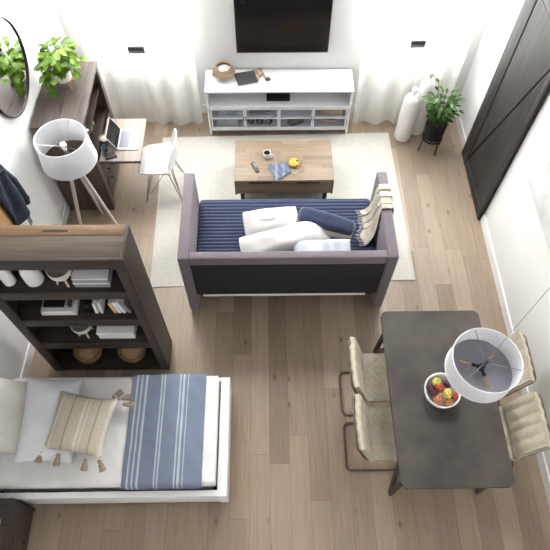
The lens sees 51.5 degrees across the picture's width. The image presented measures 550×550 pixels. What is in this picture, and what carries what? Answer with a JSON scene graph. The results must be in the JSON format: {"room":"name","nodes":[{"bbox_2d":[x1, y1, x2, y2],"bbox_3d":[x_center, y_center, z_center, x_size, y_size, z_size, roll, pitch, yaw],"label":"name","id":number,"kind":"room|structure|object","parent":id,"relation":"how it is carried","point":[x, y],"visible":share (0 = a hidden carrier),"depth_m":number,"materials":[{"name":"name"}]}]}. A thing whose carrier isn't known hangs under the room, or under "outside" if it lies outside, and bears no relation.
{"room":"studio apartment","nodes":[
{"label":"studio apartment","id":0,"kind":"room"},
{"bbox_2d":[0,0,67,379],"bbox_3d":[-2.561,-0.505,3.470,0.472,5.300,6.860,-1,60,-1],"label":"wall","id":1,"kind":"structure","parent":0,"point":[36,22],"depth_m":5.58,"materials":[{"name":"white paint"}]},
{"bbox_2d":[0,202,13,225],"bbox_3d":[-2.373,-0.356,5.000,0.122,0.813,0.848,-1,60,-1],"label":"coat rack","id":2,"kind":"object","parent":1,"relation":"attached to","point":[5,219],"visible":0.21,"depth_m":5.02,"materials":[{"name":"orange wood"}]},
{"bbox_2d":[0,164,32,224],"bbox_3d":[-2.351,-0.683,5.174,0.130,0.827,0.395,-1,60,-1],"label":"jacket","id":3,"kind":"object","parent":2,"relation":"hanging from","point":[15,200],"visible":0.98,"depth_m":5.08,"materials":[{"name":"blue fabric"}]},
{"bbox_2d":[0,17,29,117],"bbox_3d":[-2.391,-1.840,5.091,0.030,0.850,0.850,1,60,0],"label":"round mirror","id":4,"kind":"object","parent":1,"relation":"attached to","point":[14,69],"visible":1,"depth_m":5.19,"materials":[{"name":"black metal"}]},
{"bbox_2d":[20,201,69,377],"bbox_3d":[-2.455,0.803,5.700,0.016,0.130,6.865,1,60,0],"label":"baseboard","id":5,"kind":"structure","parent":1,"relation":"attached to","point":[30,349],"depth_m":5.71,"materials":[{"name":"white paint"}]},
{"bbox_2d":[53,0,494,103],"bbox_3d":[-0.097,-3.563,5.284,5.500,5.300,0.180,-1,60,-1],"label":"wall","id":6,"kind":"structure","parent":0,"point":[212,22],"depth_m":6.59,"materials":[{"name":"white paint"}]},
{"bbox_2d":[233,0,332,52],"bbox_3d":[0.087,-2.797,6.357,1.064,0.725,0.056,-1,60,-1],"label":"television","id":7,"kind":"object","parent":6,"relation":"attached to","point":[261,26],"visible":1,"depth_m":6.35,"materials":[{"name":"black plastic"}]},
{"bbox_2d":[201,103,455,113],"bbox_3d":[-0.004,-2.175,7.455,4.736,0.150,0.016,-1,60,-1],"label":"baseboard","id":8,"kind":"structure","parent":6,"relation":"attached to","point":[203,106],"depth_m":7.44,"materials":[{"name":"white paint"}]},
{"bbox_3d":[-1.560,-3.665,4.971,1.050,3.975,0.140,-1,60,-1],"label":"window","id":9,"kind":"structure","parent":6,"relation":"in","visible":0},
{"bbox_2d":[127,43,145,53],"bbox_3d":[-1.542,-2.638,6.412,0.190,0.100,0.352,-1,60,-1],"label":"window latch","id":10,"kind":"structure","parent":9,"relation":"attached to","point":[132,49],"depth_m":6.31,"materials":[{"name":"grey paint"}]},
{"bbox_3d":[1.585,-3.695,5.009,1.000,3.975,0.140,-1,60,-1],"label":"window","id":11,"kind":"structure","parent":6,"relation":"in","visible":0},
{"bbox_2d":[410,39,426,47],"bbox_3d":[1.583,-2.697,6.398,0.170,0.100,0.352,-1,60,-1],"label":"window latch","id":12,"kind":"structure","parent":11,"relation":"attached to","point":[418,43],"depth_m":6.29,"materials":[{"name":"metal"}]},
{"bbox_3d":[-1.506,-4.628,3.076,1.350,0.024,0.182,-1,60,-1],"label":"curtain rod","id":13,"kind":"object","parent":6,"relation":"attached to","visible":0},
{"bbox_2d":[68,0,156,122],"bbox_3d":[-1.844,-3.268,5.224,0.661,5.060,0.068,-1,60,-1],"label":"curtain","id":14,"kind":"object","parent":13,"relation":"hanging from","point":[105,28],"visible":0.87,"depth_m":6.49,"materials":[{"name":"fabric"}]},
{"bbox_2d":[127,0,202,125],"bbox_3d":[-1.221,-3.245,5.215,0.655,5.060,0.078,-1,60,-1],"label":"curtain","id":15,"kind":"object","parent":13,"relation":"hanging from","point":[162,26],"visible":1,"depth_m":6.52,"materials":[{"name":"fabric"}]},
{"bbox_3d":[1.624,-4.657,3.113,1.310,0.024,0.182,-1,60,-1],"label":"curtain rod","id":16,"kind":"object","parent":6,"relation":"attached to","visible":0},
{"bbox_2d":[352,0,434,124],"bbox_3d":[1.345,-3.269,5.245,0.706,5.060,0.079,-1,60,-1],"label":"curtain","id":17,"kind":"object","parent":16,"relation":"hanging from","point":[388,62],"visible":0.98,"depth_m":6.55,"materials":[{"name":"fabric"}]},
{"bbox_2d":[409,0,485,119],"bbox_3d":[1.946,-3.302,5.268,0.576,5.060,0.062,-1,60,-1],"label":"curtain","id":18,"kind":"object","parent":16,"relation":"hanging from","point":[452,25],"visible":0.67,"depth_m":6.42,"materials":[{"name":"fabric"}]},
{"bbox_2d":[27,113,549,549],"bbox_3d":[-0.064,0.767,5.882,5.500,0.120,7.040,-1,60,-1],"label":"floor","id":19,"kind":"structure","parent":0,"point":[291,487],"depth_m":5.51,"materials":[{"name":"brown wood"}]},
{"bbox_2d":[0,498,34,549],"bbox_3d":[-2.300,2.100,4.725,0.395,0.500,0.392,-1,60,-1],"label":"nightstand","id":20,"kind":"object","parent":19,"relation":"on","point":[16,516],"visible":1,"depth_m":4.62,"materials":[{"name":"brown wood"}]},
{"bbox_2d":[33,119,117,224],"bbox_3d":[-1.985,-0.884,5.901,0.529,1.507,0.529,-17,61,-10],"label":"floor lamp","id":21,"kind":"object","parent":19,"relation":"on","point":[74,165],"visible":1,"depth_m":5.38,"materials":[{"name":"white fabric"}]},
{"bbox_2d":[0,224,171,370],"bbox_3d":[-1.617,0.295,4.884,1.138,2.063,0.310,-1,60,-1],"label":"bookshelf","id":22,"kind":"object","parent":19,"relation":"on","point":[22,247],"visible":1,"depth_m":4.37,"materials":[{"name":"brown wood"}]},
{"bbox_2d":[0,271,16,286],"bbox_3d":[-2.017,-0.015,4.241,0.096,0.270,0.095,-1,60,-1],"label":"vase","id":23,"kind":"object","parent":22,"relation":"on","point":[8,278],"visible":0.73,"depth_m":4.25,"materials":[{"name":"white ceramic"}]},
{"bbox_2d":[19,270,43,286],"bbox_3d":[-1.827,-0.020,4.257,0.140,0.250,0.139,-1,60,-1],"label":"vase","id":24,"kind":"object","parent":22,"relation":"on","point":[32,278],"visible":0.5,"depth_m":4.23,"materials":[{"name":"white ceramic"}]},
{"bbox_2d":[45,270,71,287],"bbox_3d":[-1.602,-0.006,4.287,0.184,0.192,0.182,-1,60,-1],"label":"planter","id":25,"kind":"object","parent":22,"relation":"on","point":[55,275],"visible":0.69,"depth_m":4.25,"materials":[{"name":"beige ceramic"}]},
{"bbox_2d":[45,270,71,280],"bbox_3d":[-1.602,-0.025,4.255,0.184,0.120,0.182,-1,60,-1],"label":"bowl","id":26,"kind":"object","parent":25,"relation":"on","point":[56,275],"depth_m":4.23,"materials":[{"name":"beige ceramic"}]},
{"bbox_2d":[41,300,79,314],"bbox_3d":[-1.790,0.243,4.773,0.290,0.032,0.192,-1,60,-1],"label":"book","id":27,"kind":"object","parent":22,"relation":"on","point":[78,301],"visible":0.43,"depth_m":4.74,"materials":[{"name":"white paper"}]},
{"bbox_2d":[41,300,76,313],"bbox_3d":[-1.790,0.225,4.743,0.266,0.036,0.192,-1,60,-1],"label":"book","id":28,"kind":"object","parent":27,"relation":"on","point":[65,309],"visible":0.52,"depth_m":4.69,"materials":[{"name":"white paper"}]},
{"bbox_2d":[43,300,64,307],"bbox_3d":[-1.820,0.215,4.707,0.170,0.034,0.110,-1,60,-1],"label":"box","id":29,"kind":"object","parent":28,"relation":"on","point":[47,303],"visible":0.56,"depth_m":4.68,"materials":[{"name":"plastic"}]},
{"bbox_2d":[67,300,72,307],"bbox_3d":[-1.690,0.221,4.702,0.030,0.040,0.090,-1,60,-1],"label":"trinket","id":30,"kind":"object","parent":28,"relation":"on","point":[69,303],"visible":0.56,"depth_m":4.68,"materials":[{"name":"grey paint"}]},
{"bbox_2d":[70,326,93,338],"bbox_3d":[-1.712,0.471,5.096,0.184,0.192,0.182,-1,60,-1],"label":"planter","id":31,"kind":"object","parent":22,"relation":"on","point":[80,330],"visible":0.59,"depth_m":5.05,"materials":[{"name":"white ceramic"}]},
{"bbox_2d":[70,326,91,334],"bbox_3d":[-1.712,0.453,5.064,0.184,0.120,0.182,-1,60,-1],"label":"bowl","id":32,"kind":"object","parent":31,"relation":"on","point":[80,330],"depth_m":5.04,"materials":[{"name":"white ceramic"}]},
{"bbox_2d":[73,348,102,363],"bbox_3d":[-1.836,0.748,5.632,0.278,0.139,0.278,-1,60,-1],"label":"basket","id":33,"kind":"object","parent":22,"relation":"on","point":[87,356],"visible":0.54,"depth_m":5.56,"materials":[{"name":"brown wicker"}]},
{"bbox_2d":[84,300,94,313],"bbox_3d":[-1.540,0.248,4.721,0.090,0.120,0.100,-1,60,-1],"label":"bookend","id":34,"kind":"object","parent":22,"relation":"on","point":[88,306],"visible":0.77,"depth_m":4.69,"materials":[{"name":"black metal"}]},
{"bbox_2d":[73,270,112,286],"bbox_3d":[-1.383,-0.002,4.355,0.276,0.066,0.191,-1,60,-1],"label":"book","id":35,"kind":"object","parent":22,"relation":"on","point":[111,272],"visible":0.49,"depth_m":4.31,"materials":[{"name":"paper"}]},
{"bbox_2d":[71,270,110,282],"bbox_3d":[-1.378,-0.035,4.299,0.268,0.062,0.191,-1,60,-1],"label":"storage box","id":36,"kind":"object","parent":35,"relation":"on","point":[78,276],"visible":0.52,"depth_m":4.25,"materials":[{"name":"grey fabric"}]},
{"bbox_2d":[92,300,98,312],"bbox_3d":[-1.474,0.217,4.713,0.037,0.164,0.143,-1,60,-1],"label":"book","id":37,"kind":"object","parent":22,"relation":"on","point":[94,304],"visible":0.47,"depth_m":4.65,"materials":[{"name":"white paper"}]},
{"bbox_2d":[96,299,105,312],"bbox_3d":[-1.433,0.210,4.702,0.039,0.191,0.143,-1,60,-1],"label":"book","id":38,"kind":"object","parent":22,"relation":"on","point":[100,303],"visible":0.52,"depth_m":4.68,"materials":[{"name":"white paper"}]},
{"bbox_2d":[108,299,116,312],"bbox_3d":[-1.333,0.216,4.715,0.042,0.163,0.143,-1,60,-1],"label":"book","id":39,"kind":"object","parent":22,"relation":"on","point":[110,305],"visible":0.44,"depth_m":4.64,"materials":[{"name":"beige paper"}]},
{"bbox_2d":[96,326,136,338],"bbox_3d":[-1.418,0.458,5.141,0.330,0.124,0.210,-1,60,-1],"label":"book","id":40,"kind":"object","parent":22,"relation":"on","point":[104,332],"visible":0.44,"depth_m":5.06,"materials":[{"name":"paper"}]},
{"bbox_2d":[111,299,121,312],"bbox_3d":[-1.300,0.209,4.705,0.045,0.188,0.143,-1,60,-1],"label":"book","id":41,"kind":"object","parent":22,"relation":"on","point":[112,300],"visible":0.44,"depth_m":4.64,"materials":[{"name":"white paper"}]},
{"bbox_2d":[115,299,126,312],"bbox_3d":[-1.266,0.210,4.706,0.057,0.186,0.143,-1,60,-1],"label":"book","id":42,"kind":"object","parent":22,"relation":"on","point":[117,301],"visible":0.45,"depth_m":4.64,"materials":[{"name":"white paper"}]},
{"bbox_2d":[121,299,131,312],"bbox_3d":[-1.223,0.217,4.720,0.062,0.155,0.143,-1,60,-1],"label":"book","id":43,"kind":"object","parent":22,"relation":"on","point":[126,304],"visible":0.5,"depth_m":4.69,"materials":[{"name":"black paper"}]},
{"bbox_2d":[117,348,145,362],"bbox_3d":[-1.406,0.743,5.637,0.278,0.139,0.278,-1,60,-1],"label":"basket","id":44,"kind":"object","parent":22,"relation":"on","point":[129,355],"visible":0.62,"depth_m":5.57,"materials":[{"name":"brown wicker"}]},
{"bbox_2d":[30,61,146,209],"bbox_3d":[-1.921,-1.512,6.369,0.950,1.330,0.965,-1,60,-1],"label":"secretary desk","id":45,"kind":"object","parent":19,"relation":"on","point":[87,101],"visible":0.62,"depth_m":6.14,"materials":[{"name":"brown wood"}]},
{"bbox_2d":[34,37,87,97],"bbox_3d":[-2.100,-2.076,5.661,0.502,0.463,0.549,-1,60,-1],"label":"potted plant","id":46,"kind":"object","parent":45,"relation":"on","point":[65,58],"visible":1,"depth_m":5.57,"materials":[{"name":"green plant"}]},
{"bbox_2d":[85,85,99,136],"bbox_3d":[-2.149,-1.700,6.043,0.460,0.020,0.885,-1,60,-1],"label":"shelf","id":47,"kind":"object","parent":45,"relation":"attached to","point":[95,90],"depth_m":6.08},
{"bbox_2d":[90,107,106,157],"bbox_3d":[-2.151,-1.536,6.323,0.460,0.030,0.885,-1,60,-1],"label":"shelf","id":48,"kind":"object","parent":45,"relation":"attached to","point":[100,113],"depth_m":6.39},
{"bbox_2d":[99,133,107,142],"bbox_3d":[-1.859,-1.488,6.239,0.124,0.046,0.123,-1,60,-1],"label":"bowl","id":49,"kind":"object","parent":45,"relation":"on","point":[102,138],"visible":0.72,"depth_m":6.22,"materials":[{"name":"ceramic"}]},
{"bbox_2d":[104,151,116,159],"bbox_3d":[-1.766,-1.284,6.135,0.120,0.020,0.080,-18,61,-11],"label":"notebook","id":50,"kind":"object","parent":45,"relation":"on","point":[111,155],"visible":1,"depth_m":6.12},
{"bbox_2d":[105,117,139,149],"bbox_3d":[-1.644,-1.533,6.179,0.306,0.197,0.300,-1,60,-1],"label":"laptop","id":51,"kind":"object","parent":45,"relation":"on","point":[121,139],"visible":1,"depth_m":6.21,"materials":[{"name":"silver metal"}]},
{"bbox_2d":[0,377,231,503],"bbox_3d":[-1.422,1.495,5.161,2.023,0.370,1.044,-1,60,-1],"label":"bed","id":52,"kind":"object","parent":19,"relation":"on","point":[220,493],"visible":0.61,"depth_m":4.86,"materials":[{"name":"white paint"}]},
{"bbox_2d":[0,484,214,491],"bbox_3d":[-1.451,1.422,5.087,1.865,0.229,0.918,-1,60,-1],"label":"mattress","id":53,"kind":"object","parent":52,"relation":"on","point":[203,487],"visible":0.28,"depth_m":4.91,"materials":[{"name":"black fabric"}]},
{"bbox_2d":[0,376,219,488],"bbox_3d":[-1.438,1.381,5.044,1.863,0.208,0.962,-1,60,-1],"label":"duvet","id":54,"kind":"object","parent":53,"relation":"on","point":[25,474],"visible":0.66,"depth_m":4.83,"materials":[{"name":"white fabric"}]},
{"bbox_2d":[0,377,26,453],"bbox_3d":[-2.258,1.207,4.892,0.334,0.229,0.660,-1,60,-1],"label":"pillow","id":55,"kind":"object","parent":54,"relation":"on","point":[12,392],"visible":0.62,"depth_m":4.83,"materials":[{"name":"beige fabric"}]},
{"bbox_2d":[14,376,81,462],"bbox_3d":[-1.927,1.230,4.881,0.432,0.247,0.740,-3,60,-2],"label":"pillow","id":56,"kind":"object","parent":54,"relation":"on","point":[42,396],"visible":0.63,"depth_m":4.79,"materials":[{"name":"grey fabric"}]},
{"bbox_2d":[34,389,134,471],"bbox_3d":[-1.592,1.280,4.838,0.641,0.186,0.748,10,60,6],"label":"cushion","id":57,"kind":"object","parent":54,"relation":"on","point":[80,424],"visible":1,"depth_m":4.77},
{"bbox_2d":[121,374,207,489],"bbox_3d":[-0.950,1.341,4.990,0.667,0.087,0.997,-1,60,-1],"label":"striped throw","id":58,"kind":"object","parent":54,"relation":"on","point":[165,436],"visible":1,"depth_m":4.93,"materials":[{"name":"fabric"}]},
{"bbox_2d":[204,69,353,134],"bbox_3d":[0.047,-2.134,7.104,1.765,0.715,0.404,-1,60,-1],"label":"media console","id":59,"kind":"object","parent":19,"relation":"on","point":[311,91],"visible":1,"depth_m":6.93,"materials":[{"name":"white paint"}]},
{"bbox_2d":[212,61,235,79],"bbox_3d":[-0.602,-2.409,6.760,0.276,0.150,0.283,-1,60,-1],"label":"bowl","id":60,"kind":"object","parent":59,"relation":"on","point":[223,70],"visible":1,"depth_m":6.70,"materials":[{"name":"brown wood"}]},
{"bbox_2d":[218,110,233,114],"bbox_3d":[-0.605,-2.070,7.090,0.200,0.074,0.170,-1,60,-1],"label":"storage box","id":61,"kind":"object","parent":59,"relation":"on","point":[220,112],"visible":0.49,"depth_m":7.04,"materials":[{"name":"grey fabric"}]},
{"bbox_2d":[216,119,237,125],"bbox_3d":[-0.601,-1.985,7.220,0.270,0.114,0.185,-1,60,-1],"label":"storage box","id":62,"kind":"object","parent":59,"relation":"on","point":[220,122],"visible":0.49,"depth_m":7.16,"materials":[{"name":"beige fabric"}]},
{"bbox_2d":[234,70,257,86],"bbox_3d":[-0.344,-2.341,6.795,0.246,0.023,0.216,-13,60,-8],"label":"magazine","id":63,"kind":"object","parent":59,"relation":"on","point":[248,77],"visible":0.89,"depth_m":6.78,"materials":[{"name":"black paper"}]},
{"bbox_2d":[249,110,270,114],"bbox_3d":[-0.190,-2.068,7.106,0.270,0.049,0.170,-1,60,-1],"label":"storage box","id":64,"kind":"object","parent":59,"relation":"on","point":[251,112],"visible":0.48,"depth_m":7.06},
{"bbox_2d":[256,119,263,123],"bbox_3d":[-0.191,-1.957,7.216,0.096,0.097,0.096,-1,60,-1],"label":"ball","id":65,"kind":"object","parent":59,"relation":"on","point":[259,121],"visible":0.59,"depth_m":7.19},
{"bbox_2d":[254,68,270,84],"bbox_3d":[-0.175,-2.373,6.815,0.160,0.022,0.300,-26,63,-15],"label":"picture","id":66,"kind":"object","parent":59,"relation":"on","point":[262,79],"visible":1,"depth_m":6.81,"materials":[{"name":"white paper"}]},
{"bbox_2d":[254,68,265,80],"bbox_3d":[-0.183,-2.396,6.838,0.115,0.006,0.225,-20,62,-12],"label":"print","id":67,"kind":"object","parent":66,"relation":"attached to","point":[260,75],"depth_m":6.83},
{"bbox_2d":[258,77,266,84],"bbox_3d":[-0.143,-2.307,6.780,0.090,0.004,0.110,21,62,12],"label":"print","id":68,"kind":"object","parent":66,"relation":"on","point":[262,80],"depth_m":6.78,"materials":[{"name":"white paper"}]},
{"bbox_2d":[265,119,272,123],"bbox_3d":[-0.075,-1.958,7.217,0.096,0.097,0.096,-1,60,-1],"label":"ball","id":69,"kind":"object","parent":59,"relation":"on","point":[268,121],"visible":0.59,"depth_m":7.19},
{"bbox_2d":[266,93,289,100],"bbox_3d":[0.038,-2.183,6.955,0.285,0.049,0.130,-1,60,-1],"label":"cable box","id":70,"kind":"object","parent":59,"relation":"on","point":[269,96],"visible":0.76,"depth_m":6.92,"materials":[{"name":"black plastic"}]},
{"bbox_2d":[210,108,345,117],"bbox_3d":[0.046,-2.110,7.168,1.705,0.010,0.340,-1,60,-1],"label":"shelf","id":71,"kind":"object","parent":59,"relation":"attached to","point":[237,113],"depth_m":7.09,"materials":[{"name":"white paint"}]},
{"bbox_2d":[207,93,350,108],"bbox_3d":[0.047,-2.194,7.008,1.749,0.030,0.382,-1,60,-1],"label":"shelf","id":72,"kind":"object","parent":59,"relation":"attached to","point":[215,100],"depth_m":6.94,"materials":[{"name":"white paint"}]},
{"bbox_2d":[287,119,303,125],"bbox_3d":[0.259,-1.956,7.229,0.190,0.079,0.090,-23,62,-13],"label":"case","id":73,"kind":"object","parent":59,"relation":"on","point":[292,122],"visible":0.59,"depth_m":7.19,"materials":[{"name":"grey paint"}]},
{"bbox_2d":[321,119,337,123],"bbox_3d":[0.693,-2.030,7.263,0.280,0.100,0.280,-1,60,-1],"label":"wicker bowl","id":74,"kind":"object","parent":59,"relation":"on","point":[329,121],"visible":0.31,"depth_m":7.19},
{"bbox_2d":[319,110,342,114],"bbox_3d":[0.700,-2.090,7.093,0.290,0.104,0.170,-1,60,-1],"label":"storage box","id":75,"kind":"object","parent":59,"relation":"on","point":[322,112],"visible":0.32,"depth_m":7.06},
{"bbox_2d":[150,132,414,286],"bbox_3d":[0.053,-0.850,6.757,2.889,0.011,2.190,-2,60,-1],"label":"rug","id":76,"kind":"object","parent":19,"relation":"on","point":[357,157],"visible":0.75,"depth_m":6.92,"materials":[{"name":"carpet"}]},
{"bbox_2d":[138,128,184,201],"bbox_3d":[-1.310,-1.280,6.533,0.482,0.812,0.486,-1,60,-1],"label":"shell chair","id":77,"kind":"object","parent":76,"relation":"on","point":[157,159],"visible":0.92,"depth_m":6.51,"materials":[{"name":"white plastic"}]},
{"bbox_2d":[234,140,333,198],"bbox_3d":[0.100,-1.219,6.732,1.125,0.410,0.610,-1,60,-1],"label":"coffee table","id":78,"kind":"object","parent":76,"relation":"on","point":[315,156],"visible":0.98,"depth_m":6.55,"materials":[{"name":"brown wood"}]},
{"bbox_2d":[251,162,259,172],"bbox_3d":[-0.227,-1.226,6.485,0.045,0.019,0.160,-23,62,-13],"label":"remote control","id":79,"kind":"object","parent":78,"relation":"on","point":[253,164],"visible":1,"depth_m":6.47,"materials":[{"name":"grey paint"}]},
{"bbox_2d":[263,149,273,159],"bbox_3d":[-0.074,-1.378,6.537,0.124,0.085,0.088,-1,60,-1],"label":"coffee mug","id":80,"kind":"object","parent":78,"relation":"on","point":[267,154],"visible":1,"depth_m":6.52,"materials":[{"name":"white ceramic"}]},
{"bbox_2d":[267,162,291,180],"bbox_3d":[0.061,-1.195,6.458,0.212,0.027,0.250,-22,62,-13],"label":"napkin","id":81,"kind":"object","parent":78,"relation":"on","point":[279,170],"visible":1,"depth_m":6.46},
{"bbox_2d":[288,158,300,167],"bbox_3d":[0.224,-1.277,6.519,0.156,0.016,0.156,-1,60,-1],"label":"plate","id":82,"kind":"object","parent":78,"relation":"on","point":[299,165],"visible":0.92,"depth_m":6.50,"materials":[{"name":"brown wood"}]},
{"bbox_2d":[288,158,298,166],"bbox_3d":[0.215,-1.284,6.497,0.124,0.053,0.123,-1,60,-1],"label":"fruit","id":83,"kind":"object","parent":82,"relation":"on","point":[293,162],"visible":1,"depth_m":6.48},
{"bbox_2d":[177,172,398,308],"bbox_3d":[0.112,-0.330,5.867,2.022,1.020,1.020,-1,60,-1],"label":"daybed","id":84,"kind":"object","parent":76,"relation":"on","point":[258,273],"visible":0.74,"depth_m":5.42,"materials":[{"name":"grey fabric"}]},
{"bbox_2d":[197,198,375,251],"bbox_3d":[0.111,-0.357,5.941,1.804,0.277,0.951,-1,60,-1],"label":"mattress","id":85,"kind":"object","parent":84,"relation":"on","point":[220,225],"visible":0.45,"depth_m":5.95,"materials":[{"name":"blue fabric"}]},
{"bbox_2d":[243,206,297,235],"bbox_3d":[-0.034,-0.526,5.736,0.563,0.276,0.306,-9,60,-5],"label":"pillow","id":86,"kind":"object","parent":85,"relation":"on","point":[260,220],"visible":0.82,"depth_m":5.63,"materials":[{"name":"white fabric"}]},
{"bbox_2d":[239,221,330,251],"bbox_3d":[0.098,-0.348,5.668,0.902,0.294,0.284,-13,60,-8],"label":"pillow","id":87,"kind":"object","parent":85,"relation":"on","point":[285,238],"visible":0.67,"depth_m":5.56,"materials":[{"name":"white fabric"}]},
{"bbox_2d":[296,207,354,239],"bbox_3d":[0.506,-0.518,5.673,0.582,0.178,0.211,15,61,8],"label":"pillow","id":88,"kind":"object","parent":87,"relation":"on","point":[333,225],"visible":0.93,"depth_m":5.62,"materials":[{"name":"blue fabric"}]},
{"bbox_2d":[294,239,350,250],"bbox_3d":[0.461,-0.254,5.561,0.570,0.140,0.187,-2,60,-2],"label":"pillow","id":89,"kind":"object","parent":85,"relation":"on","point":[329,244],"visible":0.62,"depth_m":5.52,"materials":[{"name":"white fabric"}]},
{"bbox_2d":[356,183,393,245],"bbox_3d":[0.988,-0.592,5.665,0.336,0.450,0.453,-1,60,-1],"label":"throw blanket","id":90,"kind":"object","parent":84,"relation":"on","point":[382,198],"visible":0.85,"depth_m":5.69,"materials":[{"name":"beige fabric"}]},
{"bbox_2d":[339,337,389,415],"bbox_3d":[0.906,0.943,5.214,0.563,0.863,0.467,-1,60,-1],"label":"dining chair","id":91,"kind":"object","parent":19,"relation":"on","point":[369,371],"visible":0.74,"depth_m":5.13,"materials":[{"name":"fabric"}]},
{"bbox_2d":[342,394,396,471],"bbox_3d":[0.914,1.385,4.954,0.563,0.863,0.467,-1,60,-1],"label":"dining chair","id":92,"kind":"object","parent":19,"relation":"on","point":[373,427],"visible":0.77,"depth_m":4.88,"materials":[{"name":"fabric"}]},
{"bbox_2d":[394,86,420,141],"bbox_3d":[1.632,-1.978,6.973,0.210,0.800,0.210,-1,60,-1],"label":"floor vase","id":93,"kind":"object","parent":19,"relation":"on","point":[406,119],"visible":1,"depth_m":6.91,"materials":[{"name":"white ceramic"}]},
{"bbox_2d":[412,71,436,134],"bbox_3d":[1.811,-2.112,6.978,0.200,0.930,0.200,-1,60,-1],"label":"floor vase","id":94,"kind":"object","parent":19,"relation":"on","point":[428,84],"visible":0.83,"depth_m":6.84,"materials":[{"name":"white ceramic"}]},
{"bbox_2d":[418,78,464,155],"bbox_3d":[1.928,-1.837,6.832,0.491,0.904,0.574,-1,60,-1],"label":"potted plant","id":95,"kind":"object","parent":19,"relation":"on","point":[436,124],"visible":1,"depth_m":6.67,"materials":[{"name":"green plant"}]},
{"bbox_2d":[373,310,514,495],"bbox_3d":[1.416,1.181,5.145,0.894,0.751,1.537,-1,60,-1],"label":"dining table","id":96,"kind":"object","parent":19,"relation":"on","point":[464,444],"visible":0.85,"depth_m":4.71,"materials":[{"name":"stone"}]},
{"bbox_2d":[424,373,460,408],"bbox_3d":[1.392,0.978,4.772,0.304,0.097,0.304,-1,60,-1],"label":"fruit bowl","id":97,"kind":"object","parent":96,"relation":"on","point":[442,376],"visible":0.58,"depth_m":4.78,"materials":[{"name":"white ceramic"}]},
{"bbox_2d":[427,384,434,392],"bbox_3d":[1.304,0.948,4.762,0.072,0.075,0.072,-1,60,-1],"label":"plum","id":98,"kind":"object","parent":97,"relation":"in","point":[430,387],"visible":0.94,"depth_m":4.74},
{"bbox_2d":[431,390,437,396],"bbox_3d":[1.317,0.981,4.720,0.060,0.063,0.060,-1,60,-1],"label":"plum","id":99,"kind":"object","parent":97,"relation":"in","point":[434,393],"visible":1,"depth_m":4.70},
{"bbox_2d":[432,378,441,386],"bbox_3d":[1.356,0.900,4.782,0.080,0.083,0.080,-1,60,-1],"label":"apple","id":100,"kind":"object","parent":97,"relation":"in","point":[435,381],"visible":0.91,"depth_m":4.76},
{"bbox_2d":[433,394,442,403],"bbox_3d":[1.348,1.025,4.709,0.080,0.083,0.080,-1,60,-1],"label":"peach","id":101,"kind":"object","parent":97,"relation":"in","point":[438,399],"visible":1,"depth_m":4.68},
{"bbox_2d":[436,384,444,392],"bbox_3d":[1.372,0.940,4.732,0.076,0.079,0.076,-1,60,-1],"label":"apple","id":102,"kind":"object","parent":97,"relation":"in","point":[440,388],"visible":1,"depth_m":4.71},
{"bbox_2d":[443,389,451,397],"bbox_3d":[1.423,0.977,4.702,0.080,0.083,0.080,-1,60,-1],"label":"apple","id":103,"kind":"object","parent":97,"relation":"in","point":[447,393],"visible":1,"depth_m":4.68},
{"bbox_2d":[443,379,451,387],"bbox_3d":[1.441,0.909,4.766,0.076,0.079,0.076,-1,60,-1],"label":"plum","id":104,"kind":"object","parent":97,"relation":"in","point":[446,383],"visible":0.7,"depth_m":4.74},
{"bbox_2d":[444,398,452,405],"bbox_3d":[1.428,1.048,4.699,0.068,0.071,0.068,-1,60,-1],"label":"peach","id":105,"kind":"object","parent":97,"relation":"in","point":[448,402],"visible":1,"depth_m":4.68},
{"bbox_2d":[451,392,457,399],"bbox_3d":[1.486,1.003,4.729,0.068,0.071,0.068,-1,60,-1],"label":"apple","id":106,"kind":"object","parent":97,"relation":"in","point":[454,394],"visible":0.9,"depth_m":4.71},
{"bbox_2d":[498,331,535,406],"bbox_3d":[1.915,0.906,5.242,0.563,0.863,0.467,-1,60,-1],"label":"dining chair","id":107,"kind":"object","parent":19,"relation":"on","point":[519,339],"visible":0.12,"depth_m":4.89,"materials":[{"name":"fabric"}]},
{"bbox_2d":[499,391,549,467],"bbox_3d":[1.923,1.376,4.966,0.563,0.863,0.467,-1,60,-1],"label":"dining chair","id":108,"kind":"object","parent":19,"relation":"on","point":[525,423],"visible":0.62,"depth_m":4.74,"materials":[{"name":"fabric"}]},
{"bbox_2d":[444,287,549,402],"bbox_3d":[1.504,-0.428,2.264,0.494,4.454,0.494,-1,60,-1],"label":"pendant lamp","id":109,"kind":"object","parent":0,"point":[482,365],"visible":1,"depth_m":4.14,"materials":[{"name":"white fabric"}]},
{"bbox_2d":[453,340,511,392],"bbox_3d":[1.491,0.691,4.169,0.474,0.004,0.474,-1,60,-1],"label":"diffuser","id":110,"kind":"object","parent":109,"relation":"attached to","point":[498,378],"depth_m":4.18,"materials":[{"name":"fabric"}]},
{"bbox_2d":[457,0,549,475],"bbox_3d":[2.572,-0.554,3.532,0.260,5.300,6.860,-1,60,-1],"label":"wall","id":111,"kind":"structure","parent":0,"point":[521,251],"depth_m":5.64,"materials":[{"name":"white paint"}]},
{"bbox_2d":[454,104,549,508],"bbox_3d":[2.420,0.757,5.759,0.016,0.130,6.860,-1,60,-1],"label":"baseboard","id":112,"kind":"structure","parent":111,"relation":"attached to","point":[543,467],"depth_m":6.08,"materials":[{"name":"white paint"}]},
{"bbox_2d":[461,0,549,219],"bbox_3d":[2.380,-1.702,5.870,0.045,2.410,1.045,-1,60,-1],"label":"door","id":113,"kind":"structure","parent":111,"relation":"in","point":[519,86],"depth_m":5.72,"materials":[{"name":"grey wood"}]},
{"bbox_2d":[528,144,549,251],"bbox_3d":[2.405,-0.585,4.747,0.042,0.765,1.150,-1,60,-1],"label":"wall art","id":114,"kind":"object","parent":111,"relation":"attached to","point":[539,180],"visible":1,"depth_m":5.06,"materials":[{"name":"white paper"}]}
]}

